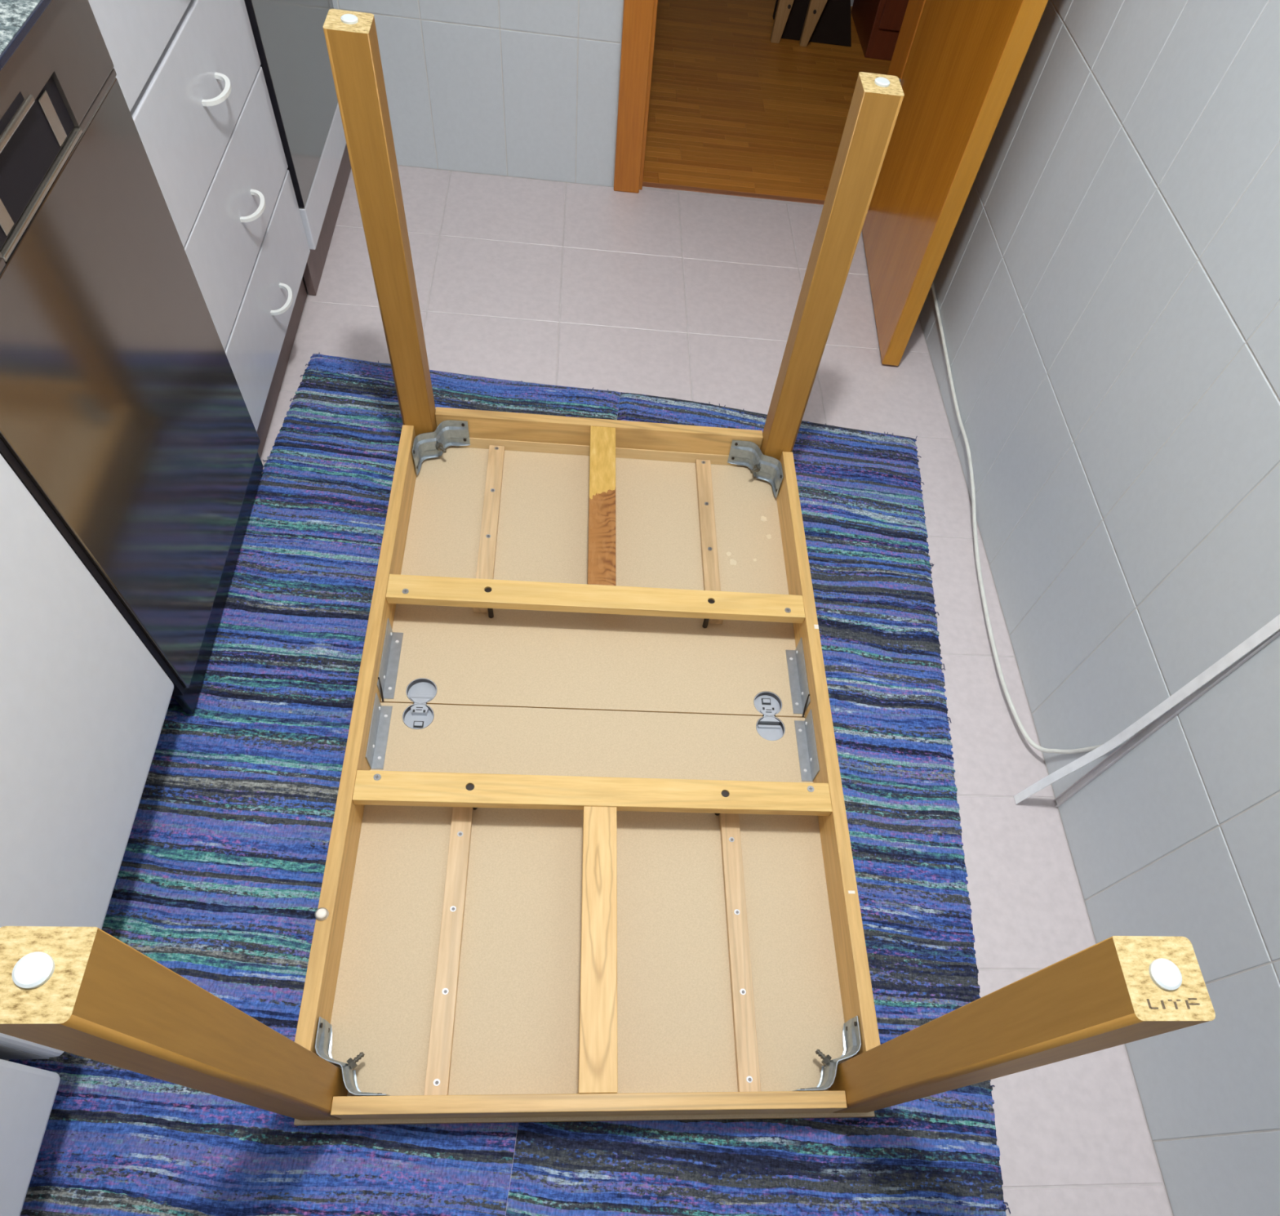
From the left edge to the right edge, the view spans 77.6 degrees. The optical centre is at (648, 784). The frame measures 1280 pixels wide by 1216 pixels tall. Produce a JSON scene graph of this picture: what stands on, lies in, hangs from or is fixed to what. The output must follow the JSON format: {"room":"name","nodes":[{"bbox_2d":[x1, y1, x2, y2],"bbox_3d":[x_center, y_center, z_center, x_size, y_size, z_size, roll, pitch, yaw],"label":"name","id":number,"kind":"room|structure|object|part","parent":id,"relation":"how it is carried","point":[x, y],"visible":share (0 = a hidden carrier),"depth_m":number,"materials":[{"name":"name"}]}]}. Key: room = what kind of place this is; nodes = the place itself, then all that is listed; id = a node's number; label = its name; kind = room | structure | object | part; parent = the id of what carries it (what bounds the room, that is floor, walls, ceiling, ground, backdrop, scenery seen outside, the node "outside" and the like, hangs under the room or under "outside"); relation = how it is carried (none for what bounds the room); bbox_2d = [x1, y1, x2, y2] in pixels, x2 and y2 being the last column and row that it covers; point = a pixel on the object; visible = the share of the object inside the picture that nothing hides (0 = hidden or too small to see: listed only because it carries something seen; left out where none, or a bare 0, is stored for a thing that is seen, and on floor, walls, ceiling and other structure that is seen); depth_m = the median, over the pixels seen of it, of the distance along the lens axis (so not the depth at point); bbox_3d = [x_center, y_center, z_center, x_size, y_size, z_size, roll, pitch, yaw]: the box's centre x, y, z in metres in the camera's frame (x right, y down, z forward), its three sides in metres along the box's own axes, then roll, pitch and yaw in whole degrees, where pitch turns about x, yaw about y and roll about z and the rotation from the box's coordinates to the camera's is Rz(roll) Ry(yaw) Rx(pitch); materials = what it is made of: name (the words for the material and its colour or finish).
{"room":"kitchen","nodes":[
{"label":"kitchen","id":0,"kind":"room"},
{"bbox_2d":[332,0,623,186],"bbox_3d":[-0.177,-2.396,1.333,2.320,2.520,0.130,2,63,-6],"label":"wall","id":1,"kind":"structure","parent":0,"point":[528,89],"depth_m":2.15,"materials":[{"name":"tile"}]},
{"bbox_2d":[642,182,824,204],"bbox_3d":[0.314,-1.802,2.450,0.672,0.021,0.022,2,63,-6],"label":"trim","id":2,"kind":"structure","parent":1,"relation":"attached to","point":[644,184],"depth_m":2.44,"materials":[{"name":"brown wood"}]},
{"bbox_2d":[613,0,925,193],"bbox_3d":[0.420,-2.318,1.496,0.840,2.160,0.155,2,63,-6],"label":"trim","id":3,"kind":"structure","parent":1,"relation":"attached to","point":[639,16],"depth_m":2.15,"materials":[{"name":"orange wood"}]},
{"bbox_3d":[0.038,-2.252,1.459,0.076,2.090,0.020,2,63,-6],"label":"casing post","id":4,"kind":"part","parent":3,"relation":"part of","materials":[{"name":"orange wood"}]},
{"bbox_2d":[862,0,1048,365],"bbox_3d":[0.756,-1.892,1.385,0.170,2.024,0.720,5,62,-4],"label":"door","id":5,"kind":"structure","parent":1,"relation":"in","point":[966,58],"depth_m":1.87,"materials":[{"name":"brown wood"}]},
{"bbox_2d":[2,0,1173,1215],"bbox_3d":[0.263,-1.117,2.115,3.420,0.060,7.100,2,63,-6],"label":"floor","id":6,"kind":"structure","parent":0,"point":[690,295],"depth_m":2.07,"materials":[{"name":"tile"}]},
{"bbox_2d":[0,1058,60,1215],"bbox_3d":[-1.031,0.505,0.632,0.600,0.816,0.594,2,63,-6],"label":"base cabinet","id":7,"kind":"object","parent":6,"relation":"on","point":[28,1093],"visible":1,"depth_m":0.96,"materials":[{"name":"white laminate"}]},
{"bbox_2d":[0,0,51,71],"bbox_3d":[-1.019,-0.814,0.847,0.630,0.008,3.088,2,63,-6],"label":"countertop","id":8,"kind":"structure","parent":7,"relation":"on","point":[17,17],"depth_m":0.91,"materials":[{"name":"stone"}]},
{"bbox_2d":[0,453,173,1058],"bbox_3d":[-1.044,-0.036,0.909,0.600,0.816,0.592,2,63,-6],"label":"base cabinet","id":9,"kind":"object","parent":6,"relation":"on","point":[84,703],"visible":0.86,"depth_m":1.02,"materials":[{"name":"white laminate"}]},
{"bbox_2d":[0,0,263,713],"bbox_3d":[-1.054,-0.591,1.190,0.606,0.808,0.646,2,63,-6],"label":"dishwasher","id":10,"kind":"object","parent":6,"relation":"on","point":[125,416],"visible":0.97,"depth_m":1.10,"materials":[{"name":"metal"}]},
{"bbox_3d":[-0.736,-0.739,0.906,0.030,0.107,0.611,2,63,-6],"label":"control panel","id":11,"kind":"part","parent":10,"relation":"part of","materials":[{"name":"metal"}]},
{"bbox_3d":[-0.765,-0.319,1.039,0.024,0.709,0.012,2,63,-6],"label":"trim","id":12,"kind":"part","parent":10,"relation":"part of","materials":[{"name":"black plastic"}]},
{"bbox_3d":[-0.827,-0.426,1.538,0.014,0.088,0.630,2,63,-6],"label":"toe panel","id":13,"kind":"part","parent":10,"relation":"part of","materials":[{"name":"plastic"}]},
{"bbox_2d":[88,0,310,457],"bbox_3d":[-1.056,-1.143,1.480,0.629,0.818,0.638,2,63,-6],"label":"drawer unit","id":14,"kind":"object","parent":6,"relation":"on","point":[190,77],"visible":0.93,"depth_m":1.45,"materials":[{"name":"white paint"}]},
{"bbox_3d":[-0.754,-1.282,1.224,0.019,0.150,0.634,2,63,-6],"label":"drawer","id":15,"kind":"part","parent":14,"relation":"part of","materials":[{"name":"white paint"}]},
{"bbox_3d":[-0.771,-1.204,1.375,0.019,0.177,0.634,2,63,-6],"label":"drawer","id":16,"kind":"part","parent":14,"relation":"part of","materials":[{"name":"white paint"}]},
{"bbox_3d":[-0.745,-1.206,1.383,0.034,0.006,0.104,2,63,-6],"label":"handle","id":17,"kind":"part","parent":14,"relation":"part of","materials":[{"name":"white plastic"}]},
{"bbox_3d":[-0.789,-1.122,1.535,0.019,0.178,0.634,2,63,-6],"label":"drawer","id":18,"kind":"part","parent":14,"relation":"part of","materials":[{"name":"white paint"}]},
{"bbox_3d":[-0.764,-1.122,1.546,0.034,0.006,0.104,2,63,-6],"label":"handle","id":19,"kind":"part","parent":14,"relation":"part of","materials":[{"name":"white plastic"}]},
{"bbox_3d":[-0.807,-1.040,1.694,0.019,0.173,0.634,2,63,-6],"label":"drawer","id":20,"kind":"part","parent":14,"relation":"part of","materials":[{"name":"white paint"}]},
{"bbox_3d":[-0.782,-1.039,1.707,0.034,0.006,0.104,2,63,-6],"label":"handle","id":21,"kind":"part","parent":14,"relation":"part of","materials":[{"name":"white plastic"}]},
{"bbox_2d":[244,0,351,295],"bbox_3d":[-1.059,-1.714,1.774,0.650,0.818,0.638,2,63,-6],"label":"oven","id":22,"kind":"object","parent":6,"relation":"on","point":[289,36],"visible":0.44,"depth_m":1.85,"materials":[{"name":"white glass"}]},
{"bbox_3d":[-0.788,-1.715,1.780,0.022,0.454,0.634,2,63,-6],"label":"glass door","id":23,"kind":"part","parent":22,"relation":"part of","materials":[{"name":"black glass"}]},
{"bbox_3d":[-0.815,-1.589,2.023,0.020,0.090,0.634,2,63,-6],"label":"panel","id":24,"kind":"part","parent":22,"relation":"part of","materials":[{"name":"white paint"}]},
{"bbox_2d":[8,353,1010,1215],"bbox_3d":[-0.152,0.017,1.436,1.507,0.022,2.219,7,62,-3],"label":"rag rug","id":25,"kind":"object","parent":6,"relation":"on","point":[219,882],"visible":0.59,"depth_m":1.36,"materials":[{"name":"blue fabric"}]},
{"bbox_3d":[-0.523,-0.023,1.417,0.747,0.018,2.216,7,62,-3],"label":"woven panel","id":26,"kind":"part","parent":25,"relation":"part of","materials":[{"name":"blue fabric"}]},
{"bbox_2d":[0,8,1215,1125],"bbox_3d":[-0.059,-0.304,1.192,0.862,0.748,1.436,2,63,-6],"label":"table","id":27,"kind":"object","parent":25,"relation":"on","point":[589,857],"visible":1,"depth_m":1.34,"materials":[{"name":"wood"}]},
{"bbox_3d":[-0.436,0.289,0.838,0.063,0.730,0.063,2,63,-6],"label":"leg","id":28,"kind":"part","parent":27,"relation":"part of","materials":[{"name":"brown wood"}]},
{"bbox_3d":[-0.433,0.406,1.147,0.151,0.062,0.034,42,66,15],"label":"corner plate","id":29,"kind":"part","parent":27,"relation":"part of","materials":[{"name":"metal"}]},
{"bbox_3d":[-0.502,-0.169,1.434,0.024,0.080,1.297,2,63,-6],"label":"apron rail","id":30,"kind":"part","parent":27,"relation":"part of","materials":[{"name":"beige wood"}]},
{"bbox_3d":[-0.465,-0.923,1.459,0.063,0.730,0.063,2,63,-6],"label":"leg","id":31,"kind":"part","parent":27,"relation":"part of","materials":[{"name":"brown wood"}]},
{"bbox_2d":[402,702,434,728],"bbox_3d":[-0.425,-0.123,1.472,0.056,0.013,0.056,2,63,-6],"label":"latch","id":32,"kind":"object","parent":27,"relation":"on","point":[415,715],"depth_m":1.47,"materials":[{"name":"metal"}]},
{"bbox_2d":[406,677,437,703],"bbox_3d":[-0.426,-0.173,1.497,0.056,0.013,0.056,2,63,-6],"label":"latch","id":33,"kind":"object","parent":27,"relation":"on","point":[419,690],"depth_m":1.50,"materials":[{"name":"metal"}]},
{"bbox_3d":[-0.460,-0.740,1.735,0.034,0.062,0.151,42,66,15],"label":"corner plate","id":34,"kind":"part","parent":27,"relation":"part of","materials":[{"name":"metal"}]},
{"bbox_3d":[-0.076,0.465,1.156,0.723,0.080,0.024,2,63,-6],"label":"apron rail","id":35,"kind":"part","parent":27,"relation":"part of","materials":[{"name":"beige wood"}]},
{"bbox_3d":[-0.106,-0.781,1.795,0.723,0.080,0.024,2,63,-6],"label":"apron rail","id":36,"kind":"part","parent":27,"relation":"part of","materials":[{"name":"beige wood"}]},
{"bbox_2d":[729,558,736,564],"bbox_3d":[0.182,-0.479,1.717,0.015,0.001,0.017,2,63,-6],"label":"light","id":37,"kind":"object","parent":27,"relation":"on","point":[732,561],"depth_m":1.72,"materials":[{"name":"beige"}]},
{"bbox_3d":[0.250,-0.721,1.806,0.151,0.062,0.034,42,66,15],"label":"corner plate","id":38,"kind":"part","parent":27,"relation":"part of","materials":[{"name":"metal"}]},
{"bbox_2d":[760,515,767,521],"bbox_3d":[0.259,-0.595,1.785,0.017,0.001,0.016,24,63,6],"label":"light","id":39,"kind":"object","parent":27,"relation":"on","point":[763,518],"depth_m":1.78,"materials":[{"name":"beige"}]},
{"bbox_2d":[753,691,782,715],"bbox_3d":[0.233,-0.155,1.563,0.056,0.013,0.056,2,63,-6],"label":"latch","id":40,"kind":"object","parent":27,"relation":"on","point":[765,703],"depth_m":1.57,"materials":[{"name":"metal"}]},
{"bbox_2d":[755,715,784,740],"bbox_3d":[0.234,-0.106,1.538,0.056,0.013,0.056,2,63,-6],"label":"latch","id":41,"kind":"object","parent":27,"relation":"on","point":[768,727],"depth_m":1.54,"materials":[{"name":"metal"}]},
{"bbox_3d":[0.277,0.425,1.218,0.034,0.062,0.151,42,66,15],"label":"corner plate","id":42,"kind":"part","parent":27,"relation":"part of","materials":[{"name":"metal"}]},
{"bbox_3d":[0.320,-0.147,1.516,0.024,0.080,1.297,2,63,-6],"label":"apron rail","id":43,"kind":"part","parent":27,"relation":"part of","materials":[{"name":"beige wood"}]},
{"bbox_3d":[0.318,-0.901,1.537,0.063,0.730,0.063,2,63,-6],"label":"leg","id":44,"kind":"part","parent":27,"relation":"part of","materials":[{"name":"brown wood"}]},
{"bbox_3d":[0.347,0.310,0.916,0.063,0.730,0.063,2,63,-6],"label":"leg","id":45,"kind":"part","parent":27,"relation":"part of","materials":[{"name":"brown wood"}]},
{"bbox_3d":[0.218,0.061,1.456,0.747,0.022,2.216,7,62,-3],"label":"woven panel","id":46,"kind":"part","parent":25,"relation":"part of","materials":[{"name":"blue fabric"}]},
{"bbox_2d":[769,0,851,46],"bbox_3d":[0.620,-2.940,2.787,0.324,0.485,0.260,2,63,-6],"label":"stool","id":47,"kind":"object","parent":6,"relation":"on","point":[820,21],"visible":1,"depth_m":2.91,"materials":[{"name":"brown wood"}]},
{"bbox_3d":[0.525,-3.019,2.831,0.060,0.460,0.025,2,63,-6],"label":"leg","id":48,"kind":"part","parent":47,"relation":"part of","materials":[{"name":"brown wood"}]},
{"bbox_3d":[0.533,-2.845,2.742,0.123,0.460,0.025,2,63,-6],"label":"leg","id":49,"kind":"part","parent":47,"relation":"part of","materials":[{"name":"brown wood"}]},
{"bbox_3d":[0.662,-2.842,2.755,0.162,0.460,0.025,2,63,-6],"label":"leg","id":50,"kind":"part","parent":47,"relation":"part of","materials":[{"name":"brown wood"}]},
{"bbox_2d":[851,0,908,60],"bbox_3d":[1.015,-3.040,2.691,0.375,0.825,0.405,2,63,-6],"label":"base cabinet","id":51,"kind":"object","parent":6,"relation":"on","point":[877,23],"visible":0.47,"depth_m":2.91,"materials":[{"name":"brown wood"}]},
{"bbox_3d":[1.021,-2.883,2.585,0.315,0.690,0.014,2,63,-6],"label":"door","id":52,"kind":"part","parent":51,"relation":"part of","materials":[{"name":"brown wood"}]},
{"bbox_2d":[919,0,1279,1215],"bbox_3d":[0.968,-0.417,0.443,0.110,2.520,4.300,2,63,-6],"label":"wall","id":53,"kind":"structure","parent":0,"point":[1106,281],"depth_m":1.30,"materials":[{"name":"tile"}]},
{"bbox_2d":[930,282,1145,753],"bbox_3d":[0.756,-0.862,1.840,0.058,0.270,1.868,2,63,-6],"label":"cable","id":54,"kind":"object","parent":53,"relation":"attached to","point":[1017,719],"visible":0.83,"depth_m":1.79,"materials":[{"name":"white plastic"}]},
{"bbox_2d":[1013,613,1279,806],"bbox_3d":[0.859,-0.467,0.568,0.085,2.198,0.023,2,63,-6],"label":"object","id":55,"kind":"object","parent":53,"relation":"attached to","point":[1178,701],"visible":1,"depth_m":1.27,"materials":[{"name":"plastic"}]}
]}

